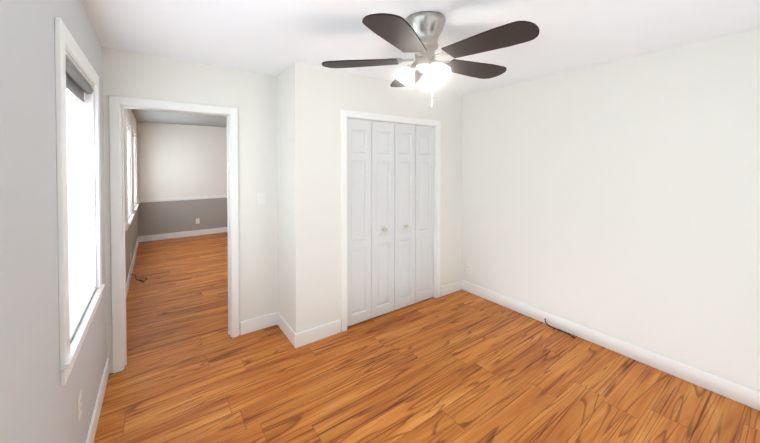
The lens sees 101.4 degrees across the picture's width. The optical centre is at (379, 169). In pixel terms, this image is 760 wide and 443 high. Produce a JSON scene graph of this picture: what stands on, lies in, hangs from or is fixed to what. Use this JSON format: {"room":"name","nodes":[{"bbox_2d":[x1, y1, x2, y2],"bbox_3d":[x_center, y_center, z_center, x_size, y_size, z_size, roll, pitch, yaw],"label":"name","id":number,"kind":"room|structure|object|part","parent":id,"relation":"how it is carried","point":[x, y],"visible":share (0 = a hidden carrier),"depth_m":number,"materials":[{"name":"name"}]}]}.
{"room":"empty bedroom","nodes":[
{"label":"empty bedroom","id":0,"kind":"room"},
{"bbox_2d":[0,0,137,442],"bbox_3d":[-2.486,0.306,2.797,0.150,2.440,8.800,-1,1,-36],"label":"wall","id":1,"kind":"structure","parent":0,"point":[38,403],"depth_m":1.01,"materials":[{"name":"grey paint"}]},
{"bbox_2d":[77,390,81,421],"bbox_3d":[-1.460,1.147,1.515,0.008,0.115,0.070,-1,1,-36],"label":"electrical outlet","id":2,"kind":"object","parent":1,"relation":"attached to","point":[79,403],"visible":1,"depth_m":1.50,"materials":[{"name":"white plastic"}]},
{"bbox_2d":[54,17,104,385],"bbox_3d":[-1.604,0.125,1.590,0.180,1.450,1.025,-1,1,-36],"label":"window","id":3,"kind":"structure","parent":1,"relation":"in","point":[87,129],"depth_m":1.87,"materials":[{"name":"white glass"}]},
{"bbox_3d":[-1.618,0.117,1.580,0.065,1.253,0.825,-1,1,-36],"label":"left window sash","id":4,"kind":"part","parent":3,"relation":"part of","materials":[{"name":"glass"}]},
{"bbox_2d":[66,58,92,101],"bbox_3d":[-1.574,-0.299,1.605,0.046,0.418,0.815,-1,1,-36],"label":"window blind","id":5,"kind":"object","parent":3,"relation":"attached to","point":[77,85],"visible":0.42,"depth_m":1.66,"materials":[{"name":"grey plastic"}]},
{"bbox_2d":[85,358,108,442],"bbox_3d":[-0.989,1.497,0.874,0.018,0.120,3.600,-1,1,-36],"label":"baseboard","id":6,"kind":"structure","parent":1,"relation":"attached to","point":[91,433],"depth_m":1.91,"materials":[{"name":"white wood"}]},
{"bbox_2d":[124,116,138,230],"bbox_3d":[-3.896,0.035,4.796,0.195,1.420,2.480,-1,1,-36],"label":"window","id":7,"kind":"structure","parent":1,"relation":"in","point":[130,135],"depth_m":4.62,"materials":[{"name":"white glass"}]},
{"bbox_2d":[126,236,139,296],"bbox_3d":[-3.502,1.442,4.375,0.018,0.120,4.780,-1,1,-36],"label":"baseboard","id":8,"kind":"structure","parent":1,"relation":"attached to","point":[138,240],"depth_m":4.59,"materials":[{"name":"white wood"}]},
{"bbox_2d":[137,122,226,235],"bbox_3d":[-3.550,0.235,7.357,3.440,2.440,0.150,-1,1,-36],"label":"wall","id":9,"kind":"structure","parent":0,"point":[177,161],"depth_m":6.72,"materials":[{"name":"white paint"}]},
{"bbox_2d":[140,195,226,202],"bbox_3d":[-3.508,0.626,7.288,3.420,0.060,0.020,-1,1,-36],"label":"trim","id":10,"kind":"structure","parent":9,"relation":"attached to","point":[175,199],"depth_m":6.73,"materials":[{"name":"white wood"}]},
{"bbox_2d":[140,227,226,241],"bbox_3d":[-3.498,1.396,7.311,3.390,0.120,0.014,-1,1,-36],"label":"baseboard","id":11,"kind":"structure","parent":9,"relation":"attached to","point":[178,234],"depth_m":6.73,"materials":[{"name":"white wood"}]},
{"bbox_2d":[102,47,277,373],"bbox_3d":[-1.561,0.307,2.734,1.280,2.440,0.120,-1,1,-36],"label":"wall","id":12,"kind":"structure","parent":0,"point":[251,96],"depth_m":2.87,"materials":[{"name":"white paint"}]},
{"bbox_2d":[109,95,238,372],"bbox_3d":[-1.693,0.486,2.643,0.885,2.085,0.152,-1,1,-36],"label":"trim","id":13,"kind":"structure","parent":12,"relation":"attached to","point":[117,105],"depth_m":2.42,"materials":[{"name":"white wood"}]},
{"bbox_2d":[240,312,276,334],"bbox_3d":[-1.151,1.464,2.962,0.330,0.120,0.018,-1,1,-36],"label":"baseboard","id":14,"kind":"structure","parent":12,"relation":"attached to","point":[265,321],"depth_m":2.95,"materials":[{"name":"white wood"}]},
{"bbox_2d":[257,192,264,204],"bbox_3d":[-1.135,0.274,2.963,0.070,0.115,0.005,-1,1,-36],"label":"light switch","id":15,"kind":"object","parent":12,"relation":"attached to","point":[262,195],"visible":1,"depth_m":2.96,"materials":[{"name":"white plastic"}]},
{"bbox_2d":[277,62,308,333],"bbox_3d":[-0.850,0.304,2.943,0.120,2.440,0.610,-1,1,-36],"label":"wall","id":16,"kind":"structure","parent":0,"point":[293,175],"depth_m":2.72,"materials":[{"name":"white paint"}]},
{"bbox_2d":[277,312,300,347],"bbox_3d":[-0.863,1.466,2.869,0.018,0.120,0.504,-1,1,-36],"label":"baseboard","id":17,"kind":"structure","parent":16,"relation":"attached to","point":[294,338],"depth_m":2.78,"materials":[{"name":"white wood"}]},
{"bbox_2d":[308,65,462,328],"bbox_3d":[0.171,0.297,3.374,2.040,2.440,0.120,-1,1,-36],"label":"wall","id":18,"kind":"structure","parent":0,"point":[332,93],"depth_m":2.90,"materials":[{"name":"white paint"}]},
{"bbox_2d":[301,319,340,345],"bbox_3d":[-0.539,1.467,2.800,0.415,0.120,0.014,-1,1,-36],"label":"baseboard","id":19,"kind":"structure","parent":18,"relation":"attached to","point":[326,330],"depth_m":2.80,"materials":[{"name":"white wood"}]},
{"bbox_2d":[347,118,371,326],"bbox_3d":[-0.212,0.509,3.075,0.289,2.002,0.034,-1,1,-36],"label":"closet door leaf","id":20,"kind":"structure","parent":18,"relation":"in","point":[359,220],"depth_m":3.06,"materials":[{"name":"white paint"}]},
{"bbox_2d":[372,121,394,317],"bbox_3d":[0.040,0.507,3.229,0.289,2.002,0.077,-1,1,-36],"label":"closet door leaf","id":21,"kind":"structure","parent":18,"relation":"in","point":[383,200],"depth_m":3.23,"materials":[{"name":"white paint"}]},
{"bbox_2d":[341,109,440,331],"bbox_3d":[0.139,0.475,3.344,1.320,2.085,0.136,-1,1,-36],"label":"trim","id":22,"kind":"structure","parent":18,"relation":"attached to","point":[351,114],"depth_m":3.12,"materials":[{"name":"white wood"}]},
{"bbox_2d":[394,123,414,309],"bbox_3d":[0.280,0.504,3.401,0.289,2.002,0.077,-1,1,-36],"label":"closet door leaf","id":23,"kind":"structure","parent":18,"relation":"in","point":[404,282],"depth_m":3.40,"materials":[{"name":"white paint"}]},
{"bbox_2d":[415,125,433,302],"bbox_3d":[0.507,0.501,3.590,0.289,2.002,0.034,-1,1,-36],"label":"closet door leaf","id":24,"kind":"structure","parent":18,"relation":"in","point":[424,212],"depth_m":3.57,"materials":[{"name":"white paint"}]},
{"bbox_2d":[440,280,460,296],"bbox_3d":[0.870,1.451,3.812,0.375,0.120,0.014,-1,1,-36],"label":"baseboard","id":25,"kind":"structure","parent":18,"relation":"attached to","point":[455,286],"depth_m":3.80,"materials":[{"name":"white wood"}]},
{"bbox_2d":[81,0,759,126],"bbox_3d":[-1.028,-0.980,3.824,3.740,0.100,8.800,-1,1,-36],"label":"ceiling","id":26,"kind":"structure","parent":0,"point":[274,37],"depth_m":2.02,"materials":[{"name":"white paint"}]},
{"bbox_2d":[322,11,539,106],"bbox_3d":[0.305,-0.639,1.879,1.220,0.521,1.223,-1,1,-36],"label":"fan","id":27,"kind":"object","parent":26,"relation":"hanging from","point":[417,33],"visible":1,"depth_m":1.78,"materials":[{"name":"brown wood"}]},
{"bbox_2d":[94,232,759,442],"bbox_3d":[-1.028,1.560,3.863,3.740,0.100,8.800,-1,1,-36],"label":"floor","id":28,"kind":"structure","parent":0,"point":[461,366],"depth_m":2.25,"materials":[{"name":"laminate"}]},
{"bbox_2d":[544,318,574,337],"bbox_3d":[1.695,1.498,2.945,0.057,0.055,0.294,-1,1,-36],"label":"cord","id":29,"kind":"object","parent":28,"relation":"on","point":[559,330],"visible":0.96,"depth_m":2.94,"materials":[{"name":"black plastic"}]},
{"bbox_2d":[462,28,759,391],"bbox_3d":[1.841,0.304,2.924,0.150,2.440,3.960,-1,1,-36],"label":"wall","id":30,"kind":"structure","parent":0,"point":[619,199],"depth_m":2.50,"materials":[{"name":"white paint"}]},
{"bbox_2d":[467,263,471,273],"bbox_3d":[1.101,1.220,3.835,0.008,0.115,0.070,-1,1,-36],"label":"electrical outlet","id":31,"kind":"object","parent":30,"relation":"attached to","point":[469,268],"visible":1,"depth_m":3.83,"materials":[{"name":"white plastic"}]},
{"bbox_2d":[461,280,759,410],"bbox_3d":[1.925,1.468,2.682,0.018,0.120,3.080,-1,1,-36],"label":"baseboard","id":32,"kind":"structure","parent":30,"relation":"attached to","point":[742,394],"depth_m":2.50,"materials":[{"name":"white wood"}]}
]}

